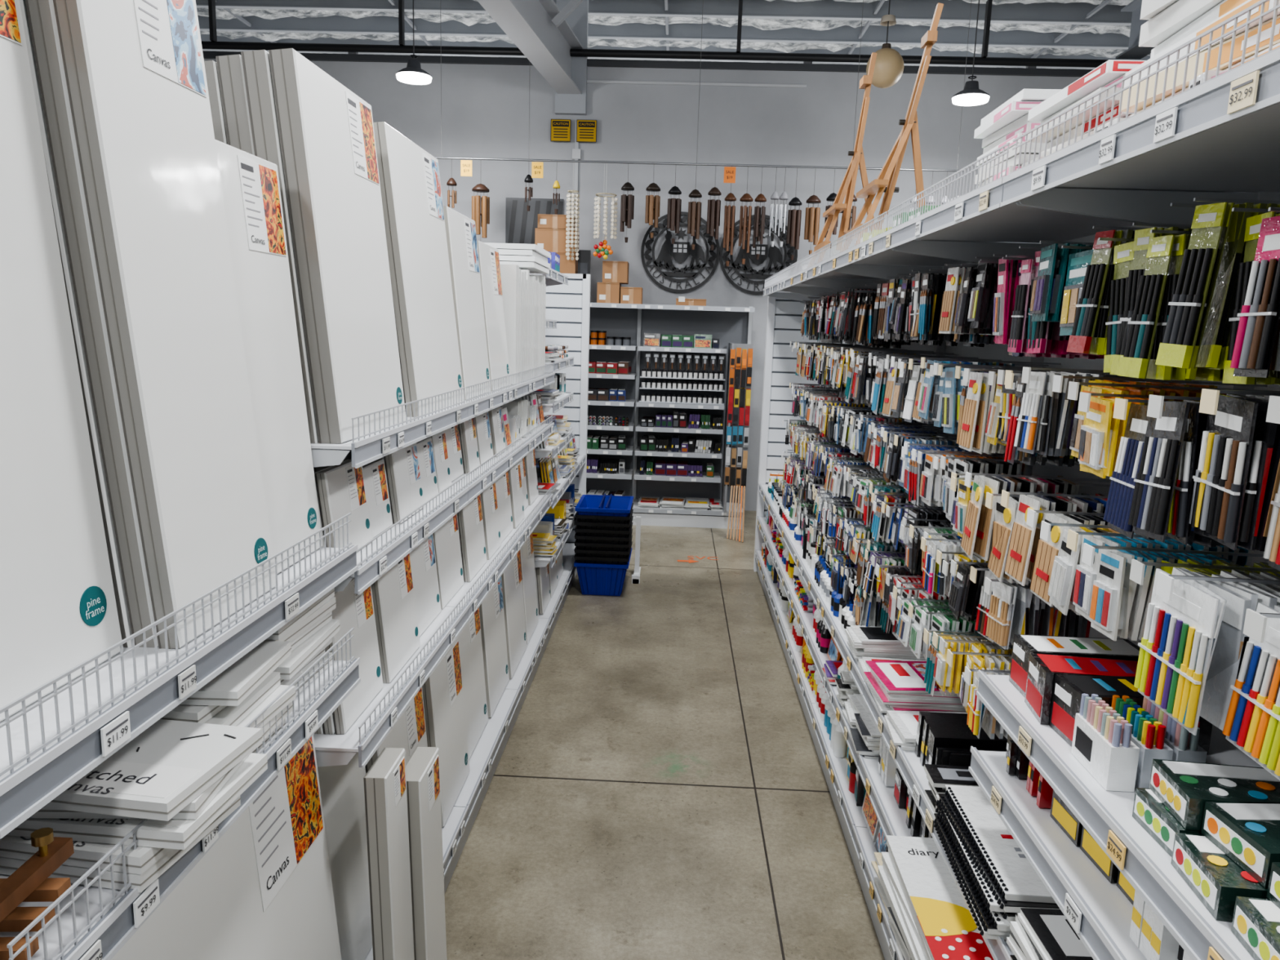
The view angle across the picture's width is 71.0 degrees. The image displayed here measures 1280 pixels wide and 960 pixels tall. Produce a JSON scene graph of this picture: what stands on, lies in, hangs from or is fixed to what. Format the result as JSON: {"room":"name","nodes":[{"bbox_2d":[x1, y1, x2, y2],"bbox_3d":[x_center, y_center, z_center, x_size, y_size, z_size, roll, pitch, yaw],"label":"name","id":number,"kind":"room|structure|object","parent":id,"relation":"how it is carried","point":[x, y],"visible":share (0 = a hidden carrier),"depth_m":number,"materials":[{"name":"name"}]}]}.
{"room":"shop","nodes":[
{"label":"shop","id":0,"kind":"room"},
{"bbox_2d":[204,58,1081,511],"bbox_3d":[0.341,-1.610,7.910,12.000,3.750,0.150,2,10,2],"label":"wall","id":1,"kind":"structure","parent":0,"point":[485,108],"depth_m":7.63,"materials":[{"name":"grey paint"}]},
{"bbox_2d":[505,197,564,244],"bbox_3d":[-0.913,-2.219,7.768,0.500,0.420,0.012,2,10,2],"label":"wall panel","id":2,"kind":"object","parent":1,"relation":"attached to","point":[521,224],"visible":0.49,"depth_m":7.76,"materials":[{"name":"grey metal"}]},
{"bbox_2d":[550,119,570,142],"bbox_3d":[-0.670,-2.962,7.617,0.170,0.180,0.043,2,10,2],"label":"caution sign","id":3,"kind":"object","parent":1,"relation":"attached to","point":[560,128],"visible":1,"depth_m":7.60,"materials":[{"name":"yellow plastic"}]},
{"bbox_2d":[576,119,596,142],"bbox_3d":[-0.451,-2.954,7.609,0.170,0.180,0.043,2,10,2],"label":"caution sign","id":4,"kind":"object","parent":1,"relation":"attached to","point":[586,130],"visible":1,"depth_m":7.59,"materials":[{"name":"yellow plastic"}]},
{"bbox_2d":[200,0,1127,76],"bbox_3d":[0.405,-3.714,7.493,12.000,0.540,0.290,2,10,2],"label":"pipe","id":5,"kind":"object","parent":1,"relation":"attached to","point":[402,47],"depth_m":7.44,"materials":[{"name":"metal"}]},
{"bbox_2d":[640,211,719,293],"bbox_3d":[0.349,-1.964,7.754,0.680,0.680,0.036,2,10,2],"label":"wall decoration","id":6,"kind":"object","parent":1,"relation":"attached to","point":[680,250],"visible":0.77,"depth_m":7.74,"materials":[{"name":"black metal"}]},
{"bbox_2d":[572,80,806,227],"bbox_3d":[0.388,-2.426,7.674,1.950,1.840,0.038,2,10,2],"label":"conduit","id":7,"kind":"object","parent":1,"relation":"attached to","point":[576,153],"visible":0.79,"depth_m":7.54,"materials":[{"name":"grey metal"}]},
{"bbox_2d":[719,214,797,294],"bbox_3d":[1.018,-1.938,7.730,0.670,0.670,0.036,2,10,2],"label":"wall decoration","id":8,"kind":"object","parent":1,"relation":"attached to","point":[774,252],"visible":0.67,"depth_m":7.72,"materials":[{"name":"black metal"}]},
{"bbox_2d":[444,510,884,959],"bbox_3d":[0.118,0.945,4.315,12.000,0.102,14.200,2,10,2],"label":"floor","id":9,"kind":"structure","parent":0,"point":[658,789],"depth_m":3.09,"materials":[{"name":"concrete"}]},
{"bbox_2d":[0,264,586,959],"bbox_3d":[-0.699,0.130,2.936,0.446,1.920,6.115,2,10,2],"label":"shelving","id":10,"kind":"object","parent":9,"relation":"on","point":[51,744],"depth_m":1.49,"materials":[{"name":"white metal"}]},
{"bbox_2d":[0,827,74,959],"bbox_3d":[-0.745,0.417,0.883,0.322,0.106,0.161,2,10,2],"label":"easel","id":11,"kind":"object","parent":10,"relation":"on","point":[30,882],"visible":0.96,"depth_m":0.90,"materials":[{"name":"wood"}]},
{"bbox_2d":[0,0,123,721],"bbox_3d":[-0.780,-0.189,0.785,0.276,0.934,0.552,2,10,2],"label":"canvas","id":12,"kind":"object","parent":10,"relation":"in","point":[59,611],"visible":0.97,"depth_m":0.99},
{"bbox_2d":[0,719,267,892],"bbox_3d":[-0.679,0.382,1.110,0.366,0.110,0.232,2,10,2],"label":"stack","id":13,"kind":"object","parent":10,"relation":"in","point":[185,778],"visible":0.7,"depth_m":1.02,"materials":[{"name":"white fabric"}]},
{"bbox_2d":[19,0,275,648],"bbox_3d":[-0.703,-0.247,1.207,0.283,0.915,0.284,2,10,2],"label":"canvas","id":14,"kind":"object","parent":10,"relation":"in","point":[121,90],"visible":0.8,"depth_m":1.13},
{"bbox_2d":[111,734,341,959],"bbox_3d":[-0.682,0.829,1.413,0.179,0.767,0.742,2,10,2],"label":"canvas","id":15,"kind":"object","parent":10,"relation":"in","point":[264,891],"visible":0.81,"depth_m":1.50},
{"bbox_2d":[160,640,295,753],"bbox_3d":[-0.734,0.333,1.324,0.375,0.131,0.237,2,10,2],"label":"stack","id":16,"kind":"object","parent":10,"relation":"in","point":[238,694],"visible":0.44,"depth_m":1.30,"materials":[{"name":"white fabric"}]},
{"bbox_2d":[214,139,322,573],"bbox_3d":[-0.667,-0.188,1.488,0.171,0.687,0.254,2,10,2],"label":"canvas","id":17,"kind":"object","parent":10,"relation":"in","point":[251,187],"visible":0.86,"depth_m":1.49},
{"bbox_2d":[264,587,340,696],"bbox_3d":[-0.730,0.283,1.555,0.352,0.153,0.260,2,10,2],"label":"stack","id":18,"kind":"object","parent":10,"relation":"in","point":[310,632],"visible":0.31,"depth_m":1.55,"materials":[{"name":"white fabric"}]},
{"bbox_2d":[204,48,405,444],"bbox_3d":[-0.685,-0.434,1.812,0.304,0.710,0.408,2,10,2],"label":"canvases","id":19,"kind":"object","parent":10,"relation":"in","point":[277,107],"visible":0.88,"depth_m":1.66,"materials":[{"name":"white fabric"}]},
{"bbox_2d":[317,751,372,959],"bbox_3d":[-0.722,0.812,1.994,0.201,0.611,0.306,2,10,2],"label":"canvas","id":20,"kind":"object","parent":10,"relation":"in","point":[341,786],"visible":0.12,"depth_m":1.99},
{"bbox_2d":[313,406,506,548],"bbox_3d":[-0.605,-0.059,2.526,0.147,0.197,1.655,2,10,2],"label":"row of small canvases","id":21,"kind":"object","parent":10,"relation":"on","point":[377,494],"visible":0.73,"depth_m":2.10,"materials":[{"name":"white fabric"}]},
{"bbox_2d":[373,121,463,417],"bbox_3d":[-0.622,-0.520,2.344,0.222,0.692,0.467,2,10,2],"label":"canvas","id":22,"kind":"object","parent":10,"relation":"in","point":[409,175],"visible":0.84,"depth_m":2.24},
{"bbox_2d":[314,448,538,734],"bbox_3d":[-0.602,0.156,3.051,0.160,0.295,2.597,2,10,2],"label":"canvases","id":23,"kind":"object","parent":10,"relation":"on","point":[388,619],"visible":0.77,"depth_m":2.34,"materials":[{"name":"white fabric"}]},
{"bbox_2d":[364,533,538,826],"bbox_3d":[-0.626,0.629,3.280,0.238,0.544,2.256,2,10,4],"label":"row of large canvases","id":24,"kind":"object","parent":10,"relation":"in","point":[451,712],"visible":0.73,"depth_m":3.06,"materials":[{"name":"white fabric"}]},
{"bbox_2d":[443,205,490,399],"bbox_3d":[-0.565,-0.543,2.816,0.128,0.564,0.364,2,10,2],"label":"canvas","id":25,"kind":"object","parent":10,"relation":"in","point":[460,229],"visible":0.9,"depth_m":2.77},
{"bbox_2d":[476,240,511,391],"bbox_3d":[-0.548,-0.575,3.190,0.122,0.504,0.333,2,10,2],"label":"canvas","id":26,"kind":"object","parent":10,"relation":"in","point":[488,255],"visible":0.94,"depth_m":3.15},
{"bbox_2d":[483,242,550,274],"bbox_3d":[-0.573,-0.959,3.897,0.308,0.093,0.450,2,10,2],"label":"canvases","id":27,"kind":"object","parent":10,"relation":"on","point":[533,258],"visible":0.52,"depth_m":3.68,"materials":[{"name":"white fabric"}]},
{"bbox_2d":[500,393,544,449],"bbox_3d":[-0.607,-0.274,3.849,0.277,0.157,0.965,2,10,2],"label":"pack","id":28,"kind":"object","parent":10,"relation":"on","point":[520,415],"visible":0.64,"depth_m":3.70},
{"bbox_2d":[534,549,563,613],"bbox_3d":[-0.532,0.495,4.941,0.133,0.248,0.829,2,10,2],"label":"row of large canvases","id":29,"kind":"object","parent":10,"relation":"in","point":[547,578],"visible":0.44,"depth_m":4.69,"materials":[{"name":"white fabric"}]},
{"bbox_2d":[542,273,591,542],"bbox_3d":[-0.788,-0.397,5.992,0.872,1.930,0.065,2,10,2],"label":"end panel","id":30,"kind":"object","parent":10,"relation":"attached to","point":[570,304],"visible":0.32,"depth_m":5.87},
{"bbox_2d":[363,747,414,959],"bbox_3d":[-0.526,0.927,1.908,0.066,0.701,0.131,2,10,2],"label":"canvas","id":31,"kind":"object","parent":9,"relation":"on","point":[385,797],"visible":1,"depth_m":1.84},
{"bbox_2d":[405,746,447,959],"bbox_3d":[-0.497,0.942,2.067,0.068,0.621,0.161,2,10,2],"label":"canvas","id":32,"kind":"object","parent":9,"relation":"on","point":[422,770],"visible":0.94,"depth_m":2.01},
{"bbox_2d":[573,493,633,595],"bbox_3d":[-0.219,0.394,5.536,0.326,0.555,0.440,2,10,2],"label":"baskets","id":33,"kind":"object","parent":9,"relation":"on","point":[603,529],"visible":1,"depth_m":5.33,"materials":[{"name":"plastic"}]},
{"bbox_2d":[631,515,640,583],"bbox_3d":[-0.050,0.434,5.809,0.120,0.400,0.300,2,10,2],"label":"stand","id":34,"kind":"object","parent":9,"relation":"on","point":[636,576],"visible":0.84,"depth_m":5.79,"materials":[{"name":"white metal"}]},
{"bbox_2d":[586,302,755,528],"bbox_3d":[-0.213,-0.560,7.449,2.235,1.800,0.452,2,10,2],"label":"shelving","id":35,"kind":"object","parent":9,"relation":"on","point":[733,325],"visible":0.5,"depth_m":7.51,"materials":[{"name":"white metal"}]},
{"bbox_2d":[556,253,577,273],"bbox_3d":[-0.708,-1.654,7.362,0.381,0.387,0.242,2,10,2],"label":"carton","id":36,"kind":"object","parent":35,"relation":"on","point":[566,266],"visible":0.09,"depth_m":7.22,"materials":[{"name":"brown cardboard"}]},
{"bbox_2d":[534,228,579,253],"bbox_3d":[-0.674,-1.939,7.318,0.331,0.188,0.232,2,10,2],"label":"carton","id":37,"kind":"object","parent":36,"relation":"on","point":[552,240],"visible":0.69,"depth_m":7.21,"materials":[{"name":"brown cardboard"}]},
{"bbox_2d":[537,213,575,229],"bbox_3d":[-0.674,-2.087,7.293,0.281,0.108,0.232,2,10,2],"label":"carton","id":38,"kind":"object","parent":37,"relation":"on","point":[544,221],"visible":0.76,"depth_m":7.18,"materials":[{"name":"brown cardboard"}]},
{"bbox_2d":[586,454,625,473],"bbox_3d":[-0.669,-0.146,7.571,1.096,0.113,0.283,2,10,2],"label":"boxes","id":39,"kind":"object","parent":35,"relation":"in","point":[607,465],"visible":0.32,"depth_m":7.45},
{"bbox_2d":[586,433,626,449],"bbox_3d":[-0.663,-0.340,7.520,1.105,0.114,0.236,2,10,2],"label":"boxes","id":40,"kind":"object","parent":35,"relation":"in","point":[614,442],"visible":0.35,"depth_m":7.42},
{"bbox_2d":[587,387,626,401],"bbox_3d":[-0.656,-0.723,7.452,1.087,0.092,0.238,2,10,2],"label":"boxes","id":41,"kind":"object","parent":35,"relation":"in","point":[594,393],"visible":0.31,"depth_m":7.34},
{"bbox_2d":[596,282,621,303],"bbox_3d":[-0.253,-1.527,7.355,0.181,0.167,0.222,2,10,2],"label":"carton","id":42,"kind":"object","parent":35,"relation":"on","point":[606,292],"visible":0.86,"depth_m":7.25,"materials":[{"name":"brown cardboard"}]},
{"bbox_2d":[602,260,629,284],"bbox_3d":[-0.197,-1.691,7.325,0.201,0.169,0.222,2,10,2],"label":"carton","id":43,"kind":"object","parent":42,"relation":"on","point":[617,272],"visible":0.99,"depth_m":7.22,"materials":[{"name":"brown cardboard"}]},
{"bbox_2d":[588,360,631,374],"bbox_3d":[-0.633,-0.949,7.411,1.119,0.112,0.249,2,10,2],"label":"boxes","id":44,"kind":"object","parent":35,"relation":"in","point":[621,367],"visible":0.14,"depth_m":7.32,"materials":[{"name":"cardboard"}]},
{"bbox_2d":[589,330,631,346],"bbox_3d":[-0.632,-1.175,7.343,1.112,0.120,0.188,2,10,2],"label":"jars","id":45,"kind":"object","parent":35,"relation":"in","point":[597,337],"visible":0.23,"depth_m":7.25,"materials":[{"name":"plastic"}]},
{"bbox_2d":[639,456,714,476],"bbox_3d":[0.310,-0.113,7.543,0.616,0.120,0.272,2,10,2],"label":"boxes","id":46,"kind":"object","parent":35,"relation":"in","point":[668,468],"visible":1,"depth_m":7.43},
{"bbox_2d":[640,434,720,453],"bbox_3d":[0.339,-0.307,7.505,0.663,0.116,0.280,2,10,2],"label":"boxes","id":47,"kind":"object","parent":35,"relation":"in","point":[702,444],"visible":1,"depth_m":7.39},
{"bbox_2d":[638,496,722,511],"bbox_3d":[0.336,0.191,7.518,0.706,0.050,0.332,2,10,2],"label":"pads","id":48,"kind":"object","parent":35,"relation":"on","point":[691,503],"visible":1,"depth_m":7.41,"materials":[{"name":"paper"}]},
{"bbox_2d":[643,333,719,348],"bbox_3d":[0.339,-1.140,7.348,0.611,0.113,0.226,2,10,2],"label":"boxes","id":49,"kind":"object","parent":35,"relation":"in","point":[652,340],"visible":0.95,"depth_m":7.25},
{"bbox_2d":[639,393,724,404],"bbox_3d":[0.344,-0.679,7.433,0.690,0.068,0.300,2,10,2],"label":"jars","id":50,"kind":"object","parent":35,"relation":"in","point":[642,399],"visible":1,"depth_m":7.30,"materials":[{"name":"plastic"}]},
{"bbox_2d":[640,410,723,429],"bbox_3d":[0.349,-0.507,7.471,0.669,0.121,0.281,2,10,2],"label":"boxes","id":51,"kind":"object","parent":35,"relation":"in","point":[678,419],"visible":1,"depth_m":7.36},
{"bbox_2d":[639,380,724,391],"bbox_3d":[0.348,-0.786,7.414,0.690,0.068,0.300,2,10,2],"label":"jars","id":52,"kind":"object","parent":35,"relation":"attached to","point":[643,385],"visible":1,"depth_m":7.28,"materials":[{"name":"plastic"}]},
{"bbox_2d":[640,368,724,380],"bbox_3d":[0.350,-0.874,7.399,0.690,0.068,0.300,2,10,2],"label":"jars","id":53,"kind":"object","parent":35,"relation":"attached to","point":[643,375],"visible":1,"depth_m":7.27,"materials":[{"name":"plastic"}]},
{"bbox_2d":[644,352,724,371],"bbox_3d":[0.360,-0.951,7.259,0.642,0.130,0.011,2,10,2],"label":"bottles","id":54,"kind":"object","parent":35,"relation":"attached to","point":[647,356],"visible":1,"depth_m":7.26,"materials":[{"name":"plastic"}]},
{"bbox_2d":[721,342,753,511],"bbox_3d":[0.789,-0.439,7.345,0.178,1.340,0.516,2,10,2],"label":"packs","id":55,"kind":"object","parent":35,"relation":"on","point":[740,362],"visible":1,"depth_m":7.11},
{"bbox_2d":[726,485,745,542],"bbox_3d":[0.752,0.262,7.034,0.128,0.388,0.340,3,10,5],"label":"wooden dowel","id":56,"kind":"object","parent":9,"relation":"on","point":[731,486],"visible":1,"depth_m":7.05,"materials":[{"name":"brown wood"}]},
{"bbox_2d":[755,0,1279,959],"bbox_3d":[0.873,0.185,2.880,0.486,1.926,6.115,2,10,2],"label":"shelving","id":57,"kind":"object","parent":9,"relation":"on","point":[1219,137],"visible":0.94,"depth_m":1.47,"materials":[{"name":"white metal"}]},
{"bbox_2d":[753,291,821,571],"bbox_3d":[1.238,-0.321,5.920,0.872,1.930,0.065,2,10,2],"label":"end panel","id":58,"kind":"object","parent":57,"relation":"attached to","point":[784,316],"visible":0.27,"depth_m":5.86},
{"bbox_2d":[767,472,808,548],"bbox_3d":[0.894,0.142,4.968,0.260,0.114,1.765,2,10,2],"label":"bottles","id":59,"kind":"object","parent":57,"relation":"on","point":[774,491],"visible":0.25,"depth_m":4.91,"materials":[{"name":"plastic"}]},
{"bbox_2d":[765,509,860,709],"bbox_3d":[0.899,0.446,4.392,0.344,0.149,2.997,2,10,3],"label":"supplies","id":60,"kind":"object","parent":57,"relation":"on","point":[835,670],"visible":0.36,"depth_m":3.53,"materials":[{"name":"plastic"}]},
{"bbox_2d":[778,479,897,635],"bbox_3d":[0.916,0.245,3.904,0.399,0.167,2.299,2,10,2],"label":"packs","id":61,"kind":"object","parent":57,"relation":"hanging from","point":[875,613],"visible":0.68,"depth_m":3.26,"materials":[{"name":"plastic"}]},
{"bbox_2d":[811,52,876,266],"bbox_3d":[0.958,-1.405,4.037,0.340,0.967,0.345,2,10,2],"label":"wooden easel","id":62,"kind":"object","parent":57,"relation":"on","point":[846,188],"visible":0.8,"depth_m":4.00,"materials":[{"name":"brown wood"}]},
{"bbox_2d":[861,791,911,959],"bbox_3d":[0.763,1.132,1.723,0.350,0.141,2.098,2,10,2],"label":"papers","id":63,"kind":"object","parent":57,"relation":"in","point":[876,832],"visible":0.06,"depth_m":2.39,"materials":[{"name":"paper"}]},
{"bbox_2d":[841,693,932,837],"bbox_3d":[0.802,0.787,2.485,0.348,0.107,0.897,2,10,2],"label":"notebooks","id":64,"kind":"object","parent":57,"relation":"in","point":[868,741],"visible":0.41,"depth_m":2.53,"materials":[{"name":"white paper"}]},
{"bbox_2d":[839,3,943,253],"bbox_3d":[0.949,-1.274,3.349,0.340,0.938,0.345,2,10,2],"label":"wooden easel","id":65,"kind":"object","parent":57,"relation":"on","point":[888,175],"visible":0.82,"depth_m":3.32,"materials":[{"name":"brown wood"}]},
{"bbox_2d":[844,625,966,715],"bbox_3d":[0.815,0.550,2.619,0.348,0.088,0.552,2,10,2],"label":"pads","id":66,"kind":"object","parent":57,"relation":"on","point":[894,676],"visible":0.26,"depth_m":2.48,"materials":[{"name":"paper"}]},
{"bbox_2d":[877,835,993,959],"bbox_3d":[0.699,0.893,1.821,0.339,0.110,0.426,2,10,2],"label":"diary","id":67,"kind":"object","parent":57,"relation":"in","point":[934,920],"visible":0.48,"depth_m":1.81,"materials":[{"name":"white paper"}]},
{"bbox_2d":[781,448,1091,739],"bbox_3d":[0.897,0.182,3.370,0.404,0.175,3.303,2,10,2],"label":"packs","id":68,"kind":"object","parent":57,"relation":"hanging from","point":[954,652],"visible":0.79,"depth_m":2.25,"materials":[{"name":"plastic"}]},
{"bbox_2d":[782,419,1090,649],"bbox_3d":[0.905,0.008,3.332,0.398,0.157,3.285,2,10,2],"label":"packs","id":69,"kind":"object","parent":57,"relation":"hanging from","point":[1002,610],"visible":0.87,"depth_m":2.12,"materials":[{"name":"plastic"}]},
{"bbox_2d":[884,710,1007,813],"bbox_3d":[0.794,0.626,2.107,0.347,0.110,0.484,2,10,2],"label":"pads","id":70,"kind":"object","parent":57,"relation":"on","point":[943,741],"visible":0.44,"depth_m":2.04,"materials":[{"name":"paper"}]},
{"bbox_2d":[933,784,1060,940],"bbox_3d":[0.754,0.705,1.674,0.341,0.095,0.391,2,10,2],"label":"notebooks","id":71,"kind":"object","parent":57,"relation":"on","point":[996,879],"visible":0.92,"depth_m":1.61,"materials":[{"name":"paper"}]},
{"bbox_2d":[973,88,1062,187],"bbox_3d":[0.883,-0.670,1.892,0.300,0.218,0.286,2,10,2],"label":"stack","id":72,"kind":"object","parent":57,"relation":"on","point":[1008,122],"visible":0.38,"depth_m":1.82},
{"bbox_2d":[789,382,1279,780],"bbox_3d":[0.895,-0.069,2.799,0.386,0.209,4.398,2,10,2],"label":"packs","id":73,"kind":"object","parent":57,"relation":"on","point":[1206,620],"visible":0.94,"depth_m":1.31,"materials":[{"name":"plastic"}]},
{"bbox_2d":[790,341,1279,570],"bbox_3d":[0.905,-0.283,2.777,0.380,0.220,4.416,2,10,2],"label":"packs","id":74,"kind":"object","parent":57,"relation":"hanging from","point":[1188,463],"visible":1,"depth_m":1.32,"materials":[{"name":"plastic"}]},
{"bbox_2d":[800,197,1279,384],"bbox_3d":[0.922,-0.489,2.723,0.359,0.256,4.380,2,10,2],"label":"packs","id":75,"kind":"object","parent":57,"relation":"hanging from","point":[1202,301],"visible":1,"depth_m":1.36,"materials":[{"name":"plastic"}]},
{"bbox_2d":[1006,907,1093,959],"bbox_3d":[0.751,0.797,1.041,0.348,0.125,0.868,2,10,2],"label":"pads","id":76,"kind":"object","parent":57,"relation":"in","point":[1037,934],"visible":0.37,"depth_m":1.40,"materials":[{"name":"paper"}]},
{"bbox_2d":[1026,59,1146,156],"bbox_3d":[0.866,-0.575,1.506,0.328,0.158,0.351,2,10,2],"label":"stack","id":77,"kind":"object","parent":57,"relation":"on","point":[1111,71],"visible":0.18,"depth_m":1.47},
{"bbox_2d":[1005,734,1191,959],"bbox_3d":[0.761,0.556,1.124,0.335,0.094,1.050,2,10,2],"label":"supplies","id":78,"kind":"object","parent":57,"relation":"on","point":[1148,932],"visible":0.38,"depth_m":1.30},
{"bbox_2d":[1008,634,1213,791],"bbox_3d":[0.754,0.352,1.421,0.217,0.095,0.395,2,10,2],"label":"boxes","id":79,"kind":"object","parent":57,"relation":"on","point":[1082,688],"visible":0.86,"depth_m":1.35,"materials":[{"name":"cardboard"}]},
{"bbox_2d":[1118,0,1279,116],"bbox_3d":[0.833,-0.547,1.097,0.327,0.238,0.372,2,10,2],"label":"stack","id":80,"kind":"object","parent":57,"relation":"on","point":[1171,24],"visible":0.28,"depth_m":1.13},
{"bbox_2d":[1132,759,1279,959],"bbox_3d":[0.749,0.450,0.883,0.275,0.082,0.583,2,10,2],"label":"boxes","id":81,"kind":"object","parent":57,"relation":"on","point":[1219,824],"visible":1,"depth_m":1.03},
{"bbox_2d":[196,0,1151,69],"bbox_3d":[0.258,-3.526,3.557,12.000,0.423,14.200,2,10,2],"label":"ceiling","id":82,"kind":"structure","parent":0,"point":[468,19],"depth_m":8.27,"materials":[{"name":"metal"}]},
{"bbox_2d":[395,0,432,84],"bbox_3d":[-1.543,-3.275,6.111,0.246,1.064,0.246,2,10,2],"label":"light","id":83,"kind":"object","parent":82,"relation":"hanging from","point":[413,73],"visible":1,"depth_m":6.14,"materials":[{"name":"metal"}]},
{"bbox_2d":[476,0,588,115],"bbox_3d":[-1.479,-2.691,2.228,1.060,0.948,10.958,4,10,10],"label":"rafter","id":84,"kind":"object","parent":82,"relation":"attached to","point":[545,32],"visible":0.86,"depth_m":6.77,"materials":[{"name":"grey metal"}]},
{"bbox_2d":[434,0,971,172],"bbox_3d":[0.452,-3.152,6.860,4.120,1.433,0.016,2,10,2],"label":"rod","id":85,"kind":"object","parent":82,"relation":"hanging from","point":[437,157],"visible":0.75,"depth_m":6.96,"materials":[{"name":"metal"}]},
{"bbox_2d":[471,183,489,238],"bbox_3d":[-1.259,-2.175,7.096,0.138,0.677,0.140,2,10,2],"label":"wind chime","id":86,"kind":"object","parent":85,"relation":"hanging from","point":[478,203],"visible":0.88,"depth_m":7.06,"materials":[{"name":"brown wood"}]},
{"bbox_2d":[565,169,579,260],"bbox_3d":[-0.530,-2.118,7.095,0.091,0.744,0.091,-6,12,-37],"label":"wind chime","id":87,"kind":"object","parent":85,"relation":"hanging from","point":[569,195],"visible":1,"depth_m":7.10,"materials":[{"name":"white"}]},
{"bbox_2d":[460,160,735,182],"bbox_3d":[-0.332,-2.406,7.003,2.150,0.120,0.003,2,10,2],"label":"price cards","id":88,"kind":"object","parent":85,"relation":"hanging from","point":[465,165],"visible":1,"depth_m":7.02,"materials":[{"name":"paper"}]},
{"bbox_2d":[593,163,617,239],"bbox_3d":[-0.268,-2.193,7.071,0.167,0.572,0.167,-7,13,-42],"label":"wind chime","id":89,"kind":"object","parent":85,"relation":"hanging from","point":[612,228],"visible":1,"depth_m":7.07,"materials":[{"name":"white ceramic"}]},
{"bbox_2d":[620,168,634,242],"bbox_3d":[-0.099,-2.171,7.049,0.105,0.597,0.106,2,10,2],"label":"wind chime","id":90,"kind":"object","parent":85,"relation":"hanging from","point":[627,206],"visible":1,"depth_m":7.03,"materials":[{"name":"brown wood"}]},
{"bbox_2d":[644,179,660,238],"bbox_3d":[0.101,-2.183,7.037,0.115,0.557,0.115,2,10,2],"label":"wind chime","id":91,"kind":"object","parent":85,"relation":"hanging from","point":[652,203],"visible":1,"depth_m":7.01,"materials":[{"name":"brown wood"}]},
{"bbox_2d":[666,172,681,244],"bbox_3d":[0.270,-2.157,7.035,0.107,0.597,0.109,2,10,2],"label":"wind chime","id":92,"kind":"object","parent":85,"relation":"hanging from","point":[674,205],"visible":1,"depth_m":7.01,"materials":[{"name":"brown wood"}]},
{"bbox_2d":[687,177,702,249],"bbox_3d":[0.429,-2.131,7.032,0.104,0.637,0.105,2,10,2],"label":"wind chime","id":93,"kind":"object","parent":85,"relation":"hanging from","point":[694,221],"visible":1,"depth_m":7.01,"materials":[{"name":"brown wood"}]},
{"bbox_2d":[706,170,721,250],"bbox_3d":[0.579,-2.126,7.027,0.104,0.637,0.105,2,10,2],"label":"wind chime","id":94,"kind":"object","parent":85,"relation":"hanging from","point":[713,211],"visible":1,"depth_m":7.00,"materials":[{"name":"brown wood"}]},
{"bbox_2d":[723,183,736,266],"bbox_3d":[0.702,-2.062,7.033,0.092,0.757,0.092,2,10,2],"label":"wind chime","id":95,"kind":"object","parent":85,"relation":"hanging from","point":[729,219],"visible":1,"depth_m":7.02,"materials":[{"name":"brown wood"}]},
{"bbox_2d":[738,166,753,264],"bbox_3d":[0.827,-2.067,7.027,0.104,0.737,0.104,2,10,2],"label":"wind chime","id":96,"kind":"object","parent":85,"relation":"hanging from","point":[746,197],"visible":1,"depth_m":7.01,"materials":[{"name":"brown wood"}]},
{"bbox_2d":[752,170,766,259],"bbox_3d":[0.938,-2.083,7.019,0.092,0.697,0.092,2,10,2],"label":"wind chime","id":97,"kind":"object","parent":85,"relation":"hanging from","point":[759,221],"visible":1,"depth_m":7.01,"materials":[{"name":"brown wood"}]},
{"bbox_2d":[786,168,801,260],"bbox_3d":[1.208,-2.073,7.010,0.107,0.697,0.109,2,10,2],"label":"wind chime","id":98,"kind":"object","parent":85,"relation":"hanging from","point":[793,227],"visible":1,"depth_m":6.99,"materials":[{"name":"brown wood"}]},
{"bbox_2d":[804,173,821,255],"bbox_3d":[1.348,-2.087,7.001,0.117,0.657,0.119,2,10,2],"label":"wind chime","id":99,"kind":"object","parent":85,"relation":"hanging from","point":[811,218],"visible":0.95,"depth_m":6.98,"materials":[{"name":"brown wood"}]},
{"bbox_2d":[866,0,904,88],"bbox_3d":[1.541,-3.026,5.516,0.230,1.165,0.230,2,10,2],"label":"globe lamp","id":100,"kind":"object","parent":82,"relation":"hanging from","point":[889,64],"visible":0.9,"depth_m":5.52,"materials":[{"name":"beige glass"}]},
{"bbox_2d":[951,0,990,106],"bbox_3d":[2.251,-3.103,5.981,0.246,1.124,0.246,2,10,2],"label":"light","id":101,"kind":"object","parent":82,"relation":"hanging from","point":[971,95],"visible":1,"depth_m":6.01,"materials":[{"name":"metal"}]},
{"bbox_2d":[1115,0,1154,59],"bbox_3d":[3.777,-2.730,1.961,0.200,0.376,10.880,2,10,2],"label":"rafter","id":102,"kind":"object","parent":82,"relation":"attached to","point":[1134,51],"visible":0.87,"depth_m":7.21,"materials":[{"name":"grey metal"}]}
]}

